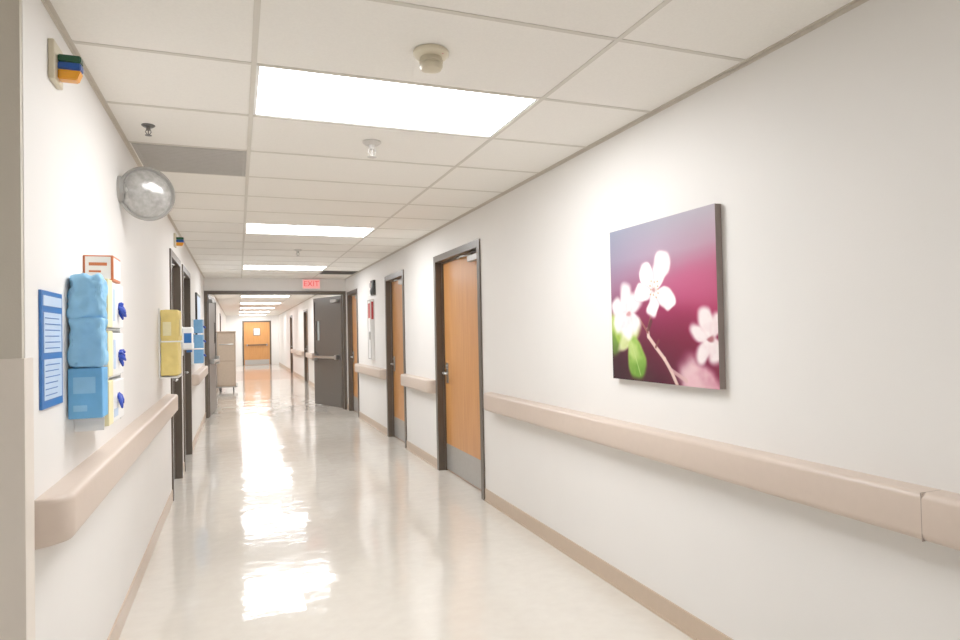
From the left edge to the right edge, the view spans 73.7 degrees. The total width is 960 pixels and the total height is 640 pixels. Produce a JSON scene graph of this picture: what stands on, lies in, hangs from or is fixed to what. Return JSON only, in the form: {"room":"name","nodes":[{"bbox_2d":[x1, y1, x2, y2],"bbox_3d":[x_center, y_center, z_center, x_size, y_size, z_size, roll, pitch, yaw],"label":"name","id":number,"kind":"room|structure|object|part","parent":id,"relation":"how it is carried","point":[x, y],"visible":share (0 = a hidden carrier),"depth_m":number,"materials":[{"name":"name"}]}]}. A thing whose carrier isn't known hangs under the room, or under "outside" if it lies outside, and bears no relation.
{"room":"hospital interior","nodes":[
{"label":"hospital interior","id":0,"kind":"room"},
{"bbox_2d":[0,0,23,358],"bbox_3d":[-2.003,0.239,1.429,1.658,2.420,0.020,-1,-1,-21],"label":"wall","id":1,"kind":"structure","parent":0,"point":[11,122],"depth_m":1.72,"materials":[{"name":"paint"}]},
{"bbox_2d":[22,0,225,639],"bbox_3d":[-6.765,0.613,16.173,0.140,2.420,30.940,-1,-1,-21],"label":"wall","id":2,"kind":"structure","parent":0,"point":[74,155],"depth_m":2.44,"materials":[{"name":"paint"}]},
{"bbox_2d":[0,357,34,639],"bbox_3d":[-1.254,0.771,1.719,0.081,1.335,0.080,-1,-1,-21],"label":"corner guard","id":3,"kind":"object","parent":2,"relation":"attached to","point":[17,520],"depth_m":1.70,"materials":[{"name":"plastic"}]},
{"bbox_2d":[38,289,62,409],"bbox_3d":[-1.314,0.089,1.963,0.010,0.350,0.235,-1,-1,-21],"label":"poster","id":4,"kind":"object","parent":2,"relation":"attached to","point":[49,303],"visible":1,"depth_m":1.93,"materials":[{"name":"blue paper"}]},
{"bbox_2d":[48,38,82,89],"bbox_3d":[-1.319,-0.812,2.046,0.082,0.125,0.110,-1,-1,-21],"label":"light","id":5,"kind":"object","parent":2,"relation":"attached to","point":[62,68],"visible":1,"depth_m":2.03,"materials":[{"name":"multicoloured plastic"}]},
{"bbox_3d":[-1.349,-0.812,2.035,0.018,0.125,0.110,-1,-1,-21],"label":"wall plate","id":6,"kind":"part","parent":5,"relation":"part of","materials":[{"name":"beige plastic"}]},
{"bbox_2d":[66,273,126,431],"bbox_3d":[-1.404,0.118,2.377,0.140,0.551,0.465,-1,-1,-21],"label":"dispenser","id":7,"kind":"object","parent":2,"relation":"attached to","point":[95,312],"visible":1,"depth_m":2.18,"materials":[{"name":"white plastic"}]},
{"bbox_3d":[-1.443,0.125,2.423,0.092,0.540,0.353,-1,-1,-21],"label":"caddy frame","id":8,"kind":"part","parent":7,"relation":"part of","materials":[{"name":"white plastic"}]},
{"bbox_2d":[83,255,119,283],"bbox_3d":[-1.467,-0.195,2.486,0.100,0.096,0.162,-1,-1,-21],"label":"box","id":9,"kind":"object","parent":7,"relation":"on","point":[108,266],"visible":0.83,"depth_m":2.42,"materials":[{"name":"white cardboard"}]},
{"bbox_3d":[-1.440,-0.197,2.412,0.084,0.084,0.002,-1,-1,-21],"label":"panel","id":10,"kind":"part","parent":9,"relation":"part of","materials":[{"name":"white paper"}]},
{"bbox_3d":[-1.421,-0.196,2.505,0.001,0.078,0.140,-1,-1,-21],"label":"panel","id":11,"kind":"part","parent":9,"relation":"part of","materials":[{"name":"white plastic"}]},
{"bbox_2d":[34,394,177,549],"bbox_3d":[-1.842,0.619,3.485,0.086,0.138,3.590,-1,-1,-21],"label":"handrail","id":12,"kind":"object","parent":2,"relation":"attached to","point":[61,510],"visible":0.99,"depth_m":2.19,"materials":[{"name":"plastic"}]},
{"bbox_2d":[116,166,174,220],"bbox_3d":[-1.713,-0.638,3.241,0.115,0.271,0.298,-2,-1,34],"label":"convex mirror","id":13,"kind":"object","parent":2,"relation":"attached to","point":[145,193],"visible":1,"depth_m":3.22,"materials":[{"name":"metal"}]},
{"bbox_2d":[107,388,217,639],"bbox_3d":[-6.682,1.773,16.205,0.008,0.100,30.880,-1,-1,-21],"label":"baseboard","id":14,"kind":"structure","parent":2,"relation":"attached to","point":[119,623],"depth_m":3.65,"materials":[{"name":"plastic"}]},
{"bbox_2d":[158,308,182,378],"bbox_3d":[-2.310,0.173,4.786,0.142,0.510,0.288,-1,-1,-21],"label":"holder","id":15,"kind":"object","parent":2,"relation":"attached to","point":[169,321],"visible":1,"depth_m":4.67,"materials":[{"name":"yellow plastic"}]},
{"bbox_2d":[169,248,182,500],"bbox_3d":[-2.866,0.475,5.887,0.153,2.150,1.000,-1,-1,-21],"label":"frame","id":16,"kind":"object","parent":2,"relation":"attached to","point":[175,271],"visible":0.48,"depth_m":6.30,"materials":[{"name":"paint"}]},
{"bbox_2d":[173,233,183,247],"bbox_3d":[-2.784,-0.734,5.918,0.082,0.125,0.110,-1,-1,-21],"label":"light","id":17,"kind":"object","parent":2,"relation":"attached to","point":[178,241],"visible":1,"depth_m":5.90,"materials":[{"name":"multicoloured plastic"}]},
{"bbox_3d":[-2.814,-0.734,5.907,0.018,0.125,0.110,-1,-1,-21],"label":"wall plate","id":18,"kind":"part","parent":17,"relation":"part of","materials":[{"name":"beige plastic"}]},
{"bbox_2d":[181,264,192,470],"bbox_3d":[-3.336,0.508,7.131,0.153,2.150,1.100,-1,-1,-21],"label":"frame","id":19,"kind":"object","parent":2,"relation":"attached to","point":[186,290],"visible":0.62,"depth_m":7.59,"materials":[{"name":"paint"}]},
{"bbox_2d":[182,326,193,355],"bbox_3d":[-2.985,0.214,6.534,0.117,0.300,0.180,-1,-1,-21],"label":"dispenser","id":20,"kind":"object","parent":2,"relation":"attached to","point":[187,332],"visible":0.89,"depth_m":6.46,"materials":[{"name":"white plastic"}]},
{"bbox_2d":[195,292,200,334],"bbox_3d":[-3.999,-0.042,9.076,0.027,0.650,0.800,-1,-1,-21],"label":"notice board","id":21,"kind":"object","parent":2,"relation":"attached to","point":[197,296],"visible":0.56,"depth_m":8.75,"materials":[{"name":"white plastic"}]},
{"bbox_2d":[192,319,205,364],"bbox_3d":[-3.576,0.277,8.159,0.161,0.580,0.300,-1,-1,-21],"label":"dispenser","id":22,"kind":"object","parent":2,"relation":"attached to","point":[198,355],"visible":0.91,"depth_m":8.04,"materials":[{"name":"white plastic"}]},
{"bbox_2d":[192,366,207,385],"bbox_3d":[-3.958,0.771,9.081,0.086,0.138,2.580,-1,-1,-21],"label":"handrail","id":23,"kind":"object","parent":2,"relation":"attached to","point":[200,374],"visible":0.91,"depth_m":8.17,"materials":[{"name":"plastic"}]},
{"bbox_2d":[209,296,216,400],"bbox_3d":[-4.929,0.637,11.746,0.045,2.110,1.122,-1,-1,-17],"label":"door","id":24,"kind":"structure","parent":2,"relation":"attached to","point":[212,347],"depth_m":11.67,"materials":[{"name":"grey paint"}]},
{"bbox_2d":[210,396,216,414],"bbox_3d":[-4.886,1.562,11.735,0.003,0.240,1.062,-1,-1,-17],"label":"kick plate","id":25,"kind":"object","parent":24,"relation":"attached to","point":[213,403],"visible":1,"depth_m":11.71,"materials":[{"name":"grey paint"}]},
{"bbox_2d":[215,302,216,355],"bbox_3d":[-5.059,0.174,12.255,0.016,1.020,0.026,-1,-1,-21],"label":"rod","id":26,"kind":"object","parent":24,"relation":"attached to","point":[215,302],"visible":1,"depth_m":12.25,"materials":[{"name":"grey paint"}]},
{"bbox_2d":[226,315,278,365],"bbox_3d":[-11.059,0.982,31.148,2.700,2.420,0.120,-1,-1,-21],"label":"wall","id":27,"kind":"structure","parent":0,"point":[234,322],"depth_m":31.05,"materials":[{"name":"paint"}]},
{"bbox_2d":[242,321,271,364],"bbox_3d":[-10.852,1.113,31.142,1.320,2.150,0.030,-1,-1,-21],"label":"frame","id":28,"kind":"object","parent":27,"relation":"attached to","point":[242,321],"visible":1,"depth_m":31.05,"materials":[{"name":"paint"}]},
{"bbox_2d":[244,322,269,364],"bbox_3d":[-10.853,1.143,31.146,1.180,2.070,0.019,-1,-1,-21],"label":"leaf","id":29,"kind":"object","parent":27,"relation":"attached to","point":[258,352],"visible":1,"depth_m":31.14,"materials":[{"name":"brown wood"}]},
{"bbox_2d":[245,359,268,364],"bbox_3d":[-10.830,2.047,31.119,1.120,0.240,0.003,-1,-1,-21],"label":"kick plate","id":30,"kind":"object","parent":29,"relation":"attached to","point":[262,361],"visible":1,"depth_m":31.11,"materials":[{"name":"metal"}]},
{"bbox_2d":[254,328,259,334],"bbox_3d":[-10.861,0.573,31.146,0.280,0.330,0.004,-1,-1,-21],"label":"glass","id":31,"kind":"object","parent":29,"relation":"attached to","point":[256,330],"visible":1,"depth_m":31.15,"materials":[{"name":"white glass"}]},
{"bbox_2d":[240,303,279,303],"bbox_3d":[-6.870,-0.556,20.052,1.208,0.066,0.598,-1,-1,-21],"label":"ceiling light","id":32,"kind":"object","parent":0,"point":[240,303],"depth_m":20.23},
{"bbox_2d":[241,296,288,296],"bbox_3d":[-5.576,-0.647,16.629,1.208,0.066,0.598,-1,-1,-21],"label":"ceiling light","id":33,"kind":"object","parent":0,"point":[241,296],"depth_m":16.74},
{"bbox_2d":[204,277,344,290],"bbox_3d":[-3.660,-0.633,11.541,2.420,0.230,0.140,-1,-1,-21],"label":"wall header","id":34,"kind":"structure","parent":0,"point":[210,284],"depth_m":11.41,"materials":[{"name":"paint"}]},
{"bbox_2d":[204,291,347,417],"bbox_3d":[-3.633,0.576,11.514,2.420,2.190,0.190,-1,-1,-21],"label":"frame","id":35,"kind":"object","parent":34,"relation":"attached to","point":[206,293],"visible":0.99,"depth_m":11.45,"materials":[{"name":"paint"}]},
{"bbox_2d":[302,279,319,288],"bbox_3d":[-3.075,-0.654,11.659,0.320,0.180,0.051,-1,-1,-21],"label":"exit sign","id":36,"kind":"object","parent":34,"relation":"attached to","point":[306,283],"visible":1,"depth_m":11.64,"materials":[{"name":"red plastic"}]},
{"bbox_2d":[119,364,692,639],"bbox_3d":[-5.247,1.792,13.475,4.360,0.100,37.240,-1,-1,-21],"label":"floor","id":37,"kind":"structure","parent":0,"point":[291,516],"depth_m":4.02,"materials":[{"name":"tile"}]},
{"bbox_2d":[216,331,237,391],"bbox_3d":[-6.554,1.062,16.593,0.500,1.530,1.142,-1,-1,-21],"label":"cart","id":38,"kind":"object","parent":37,"relation":"on","point":[226,340],"visible":0.98,"depth_m":16.11,"materials":[{"name":"laminate"}]},
{"bbox_2d":[236,369,298,380],"bbox_3d":[-8.007,1.978,23.121,2.380,0.002,6.000,-1,-1,-21],"label":"inlay","id":39,"kind":"object","parent":37,"relation":"on","point":[262,374],"visible":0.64,"depth_m":22.68,"materials":[{"name":"tile"}]},
{"bbox_2d":[50,0,852,315],"bbox_3d":[-5.470,-0.680,13.735,4.250,0.020,37.820,-1,-1,-21],"label":"ceiling","id":40,"kind":"structure","parent":0,"point":[354,37],"depth_m":2.65,"materials":[{"name":"tile"}]},
{"bbox_2d":[141,123,154,135],"bbox_3d":[-1.614,-0.923,3.114,0.061,0.052,0.061,-1,-1,-21],"label":"sprinkler","id":41,"kind":"object","parent":40,"relation":"attached to","point":[148,126],"visible":1,"depth_m":3.10,"materials":[{"name":"metal"}]},
{"bbox_2d":[131,143,245,175],"bbox_3d":[-1.680,-0.932,3.758,0.573,0.006,0.580,-1,-1,-21],"label":"ceiling vent","id":42,"kind":"object","parent":40,"relation":"in","point":[166,158],"visible":0.94,"depth_m":3.71,"materials":[{"name":"grey metal"}]},
{"bbox_2d":[243,265,325,269],"bbox_3d":[-2.988,-0.828,9.784,1.208,0.066,0.598,-1,-1,-21],"label":"ceiling light","id":43,"kind":"object","parent":40,"relation":"in","point":[244,266],"depth_m":9.82,"materials":[{"name":"white plastic"}]},
{"bbox_2d":[245,224,373,236],"bbox_3d":[-1.694,-0.919,6.362,1.208,0.066,0.598,-1,-1,-21],"label":"ceiling light","id":44,"kind":"object","parent":40,"relation":"in","point":[250,228],"depth_m":6.37,"materials":[{"name":"white plastic"}]},
{"bbox_2d":[320,271,357,274],"bbox_3d":[-2.359,-0.789,10.668,0.550,0.006,0.580,-1,-1,-21],"label":"ceiling vent","id":45,"kind":"object","parent":40,"relation":"in","point":[323,272],"visible":1,"depth_m":10.63,"materials":[{"name":"grey metal"}]},
{"bbox_2d":[362,139,380,158],"bbox_3d":[-0.585,-0.921,3.461,0.101,0.085,0.101,-1,-1,-21],"label":"sprinkler","id":46,"kind":"object","parent":40,"relation":"attached to","point":[371,143],"visible":1,"depth_m":3.44,"materials":[{"name":"white metal"}]},
{"bbox_2d":[253,66,537,136],"bbox_3d":[-0.400,-1.010,2.940,1.208,0.066,0.598,-1,-1,-21],"label":"ceiling light","id":47,"kind":"object","parent":40,"relation":"in","point":[282,93],"depth_m":2.91,"materials":[{"name":"white plastic"}]},
{"bbox_2d":[72,0,745,314],"bbox_3d":[-5.311,-0.675,13.554,4.080,0.004,37.070,-1,-1,-21],"label":"ceiling grid","id":48,"kind":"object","parent":40,"relation":"attached to","point":[257,3],"depth_m":2.92,"materials":[{"name":"white metal"}]},
{"bbox_2d":[413,44,448,73],"bbox_3d":[-0.181,-0.955,2.363,0.132,0.075,0.132,-1,-1,-21],"label":"smoke detector","id":49,"kind":"object","parent":40,"relation":"attached to","point":[431,57],"visible":1,"depth_m":2.33,"materials":[{"name":"plastic"}]},
{"bbox_2d":[278,0,959,639],"bbox_3d":[-3.300,0.505,14.246,0.140,2.420,37.000,-1,-1,-21],"label":"wall","id":50,"kind":"structure","parent":0,"point":[830,159],"depth_m":2.43,"materials":[{"name":"paint"}]},
{"bbox_2d":[290,315,292,371],"bbox_3d":[-7.016,0.901,24.059,0.153,2.150,1.100,-1,-1,-21],"label":"frame","id":51,"kind":"object","parent":50,"relation":"attached to","point":[291,325],"visible":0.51,"depth_m":24.49,"materials":[{"name":"paint"}]},
{"bbox_2d":[291,349,303,355],"bbox_3d":[-6.138,1.078,21.445,0.086,0.138,4.300,-1,-1,-21],"label":"handrail","id":52,"kind":"object","parent":50,"relation":"attached to","point":[298,352],"visible":1,"depth_m":20.71,"materials":[{"name":"plastic"}]},
{"bbox_2d":[303,309,308,380],"bbox_3d":[-5.072,0.764,18.916,0.153,2.150,1.100,-1,-1,-21],"label":"frame","id":53,"kind":"object","parent":50,"relation":"attached to","point":[305,315],"visible":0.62,"depth_m":19.35,"materials":[{"name":"paint"}]},
{"bbox_2d":[306,352,311,358],"bbox_3d":[-4.388,0.955,16.817,0.086,0.138,3.200,-1,-1,-21],"label":"handrail","id":54,"kind":"object","parent":50,"relation":"attached to","point":[308,355],"visible":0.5,"depth_m":17.48,"materials":[{"name":"plastic"}]},
{"bbox_2d":[313,296,342,407],"bbox_3d":[-2.958,0.610,12.482,0.045,2.110,1.156,0,-1,-40],"label":"door","id":55,"kind":"structure","parent":50,"relation":"attached to","point":[327,372],"depth_m":12.42,"materials":[{"name":"grey paint"}]},
{"bbox_2d":[313,302,314,352],"bbox_3d":[-3.333,0.150,12.877,0.015,1.020,0.025,0,-1,-40],"label":"rod","id":56,"kind":"object","parent":55,"relation":"attached to","point":[313,302],"visible":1,"depth_m":12.87,"materials":[{"name":"grey paint"}]},
{"bbox_2d":[312,353,317,360],"bbox_3d":[-3.307,0.733,12.802,0.075,0.150,0.110,0,-1,-40],"label":"mount","id":57,"kind":"object","parent":55,"relation":"attached to","point":[316,354],"visible":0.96,"depth_m":12.77,"materials":[{"name":"metal"}]},
{"bbox_2d":[315,320,319,340],"bbox_3d":[-3.236,0.216,12.769,0.006,0.420,0.180,0,-1,-40],"label":"trim","id":58,"kind":"structure","parent":55,"relation":"attached to","point":[315,320],"depth_m":12.71,"materials":[{"name":"grey paint"}]},
{"bbox_2d":[317,321,318,339],"bbox_3d":[-3.216,0.216,12.786,0.006,0.380,0.140,0,-1,-40],"label":"window","id":59,"kind":"structure","parent":55,"relation":"attached to","point":[317,321],"depth_m":12.81,"materials":[{"name":"clear glass"}]},
{"bbox_2d":[313,355,334,358],"bbox_3d":[-3.018,0.720,12.414,0.035,0.050,0.936,0,-1,-40],"label":"bar","id":60,"kind":"object","parent":55,"relation":"attached to","point":[314,356],"visible":1,"depth_m":12.34,"materials":[{"name":"metal"}]},
{"bbox_2d":[315,391,341,406],"bbox_3d":[-2.957,1.534,12.449,0.003,0.240,1.096,0,-1,-40],"label":"kick plate","id":61,"kind":"object","parent":55,"relation":"attached to","point":[332,399],"visible":1,"depth_m":12.43,"materials":[{"name":"grey paint"}]},
{"bbox_2d":[347,289,359,416],"bbox_3d":[-2.155,0.559,11.201,0.153,2.150,1.040,-1,-1,-21],"label":"frame","id":62,"kind":"object","parent":50,"relation":"attached to","point":[353,292],"visible":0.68,"depth_m":11.61,"materials":[{"name":"paint"}]},
{"bbox_2d":[352,296,357,410],"bbox_3d":[-2.126,0.588,11.212,0.045,2.076,0.908,-1,-1,-21],"label":"leaf","id":63,"kind":"object","parent":50,"relation":"attached to","point":[353,297],"visible":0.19,"depth_m":11.42,"materials":[{"name":"brown wood"}]},
{"bbox_2d":[354,396,357,411],"bbox_3d":[-2.130,1.491,11.186,0.003,0.255,0.880,-1,-1,-21],"label":"kick plate","id":64,"kind":"object","parent":63,"relation":"attached to","point":[355,398],"visible":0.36,"depth_m":11.34,"materials":[{"name":"metal"}]},
{"bbox_2d":[355,363,385,379],"bbox_3d":[-1.679,0.764,9.654,0.086,0.138,2.120,-1,-1,-21],"label":"handrail","id":65,"kind":"object","parent":50,"relation":"attached to","point":[380,373],"visible":1,"depth_m":9.29,"materials":[{"name":"plastic"}]},
{"bbox_2d":[367,299,374,359],"bbox_3d":[-1.628,0.141,9.518,0.070,0.900,0.242,-1,-1,-21],"label":"fire extinguisher cabinet","id":66,"kind":"object","parent":50,"relation":"attached to","point":[370,303],"visible":1,"depth_m":9.42,"materials":[{"name":"white plastic"}]},
{"bbox_3d":[-1.644,0.142,9.513,0.004,0.880,0.220,-1,-1,-21],"label":"door trim","id":67,"kind":"part","parent":66,"relation":"part of","materials":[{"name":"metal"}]},
{"bbox_2d":[369,280,375,295],"bbox_3d":[-1.580,-0.472,9.382,0.062,0.220,0.200,-1,-1,-21],"label":"fire alarm strobe","id":68,"kind":"object","parent":50,"relation":"attached to","point":[372,285],"visible":1,"depth_m":9.31,"materials":[{"name":"black plastic"}]},
{"bbox_2d":[384,270,406,447],"bbox_3d":[-1.018,0.479,8.195,0.153,2.150,1.030,-1,-1,-21],"label":"frame","id":69,"kind":"object","parent":50,"relation":"attached to","point":[389,279],"visible":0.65,"depth_m":8.60,"materials":[{"name":"paint"}]},
{"bbox_2d":[392,281,403,439],"bbox_3d":[-0.989,0.508,8.205,0.045,2.076,0.898,-1,-1,-21],"label":"leaf","id":70,"kind":"object","parent":50,"relation":"attached to","point":[396,288],"visible":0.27,"depth_m":8.35,"materials":[{"name":"brown wood"}]},
{"bbox_2d":[394,279,401,284],"bbox_3d":[-1.044,-0.485,8.153,0.068,0.078,0.622,-1,-1,-21],"label":"door closer","id":71,"kind":"object","parent":70,"relation":"attached to","point":[398,280],"depth_m":8.07,"materials":[{"name":"metal"}]},
{"bbox_2d":[394,416,404,441],"bbox_3d":[-0.993,1.411,8.180,0.003,0.255,0.870,-1,-1,-21],"label":"kick plate","id":72,"kind":"object","parent":70,"relation":"attached to","point":[399,429],"visible":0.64,"depth_m":8.32,"materials":[{"name":"metal"}]},
{"bbox_2d":[401,374,435,393],"bbox_3d":[-0.705,0.696,7.078,0.086,0.138,1.230,-1,-1,-21],"label":"handrail","id":73,"kind":"object","parent":50,"relation":"attached to","point":[426,385],"visible":1,"depth_m":6.83,"materials":[{"name":"plastic"}]},
{"bbox_2d":[41,0,868,315],"bbox_3d":[-4.522,-0.679,13.815,2.420,0.018,37.000,-1,-1,-21],"label":"trim","id":74,"kind":"structure","parent":50,"relation":"attached to","point":[47,4],"depth_m":2.76,"materials":[{"name":"white metal"}]},
{"bbox_2d":[433,239,485,499],"bbox_3d":[-0.150,0.418,5.900,0.153,2.150,1.320,-1,-1,-21],"label":"frame","id":75,"kind":"object","parent":50,"relation":"attached to","point":[472,247],"visible":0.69,"depth_m":6.43,"materials":[{"name":"paint"}]},
{"bbox_2d":[443,253,480,488],"bbox_3d":[-0.121,0.447,5.910,0.045,2.076,1.188,-1,-1,-21],"label":"leaf","id":76,"kind":"object","parent":50,"relation":"attached to","point":[460,275],"visible":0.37,"depth_m":5.95,"materials":[{"name":"brown wood"}]},
{"bbox_2d":[446,363,448,382],"bbox_3d":[-0.325,0.526,6.376,0.008,0.200,0.056,-1,-1,-21],"label":"lock plate","id":77,"kind":"object","parent":76,"relation":"attached to","point":[447,376],"visible":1,"depth_m":6.36,"materials":[{"name":"metal"}]},
{"bbox_2d":[447,443,480,489],"bbox_3d":[-0.125,1.350,5.884,0.003,0.255,1.160,-1,-1,-21],"label":"kick plate","id":78,"kind":"object","parent":76,"relation":"attached to","point":[466,466],"visible":0.64,"depth_m":5.93,"materials":[{"name":"metal"}]},
{"bbox_2d":[457,253,476,261],"bbox_3d":[-0.124,-0.550,5.722,0.068,0.078,0.622,-1,-1,-21],"label":"door closer","id":79,"kind":"object","parent":76,"relation":"attached to","point":[471,257],"depth_m":5.60,"materials":[{"name":"metal"}]},
{"bbox_2d":[279,362,732,639],"bbox_3d":[-3.347,1.665,14.197,0.014,0.100,37.000,-1,-1,-21],"label":"baseboard","id":80,"kind":"structure","parent":50,"relation":"attached to","point":[681,619],"depth_m":3.56,"materials":[{"name":"plastic"}]},
{"bbox_2d":[610,203,725,389],"bbox_3d":[0.850,-0.088,3.011,0.034,0.768,0.797,-1,-1,-21],"label":"canvas painting","id":81,"kind":"object","parent":50,"relation":"attached to","point":[667,297],"visible":1,"depth_m":2.91},
{"bbox_2d":[483,392,959,550],"bbox_3d":[1.577,0.535,1.042,0.086,0.138,8.660,-1,-1,-21],"label":"handrail","id":82,"kind":"object","parent":50,"relation":"attached to","point":[925,513],"visible":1,"depth_m":2.30,"materials":[{"name":"plastic"}]}
]}

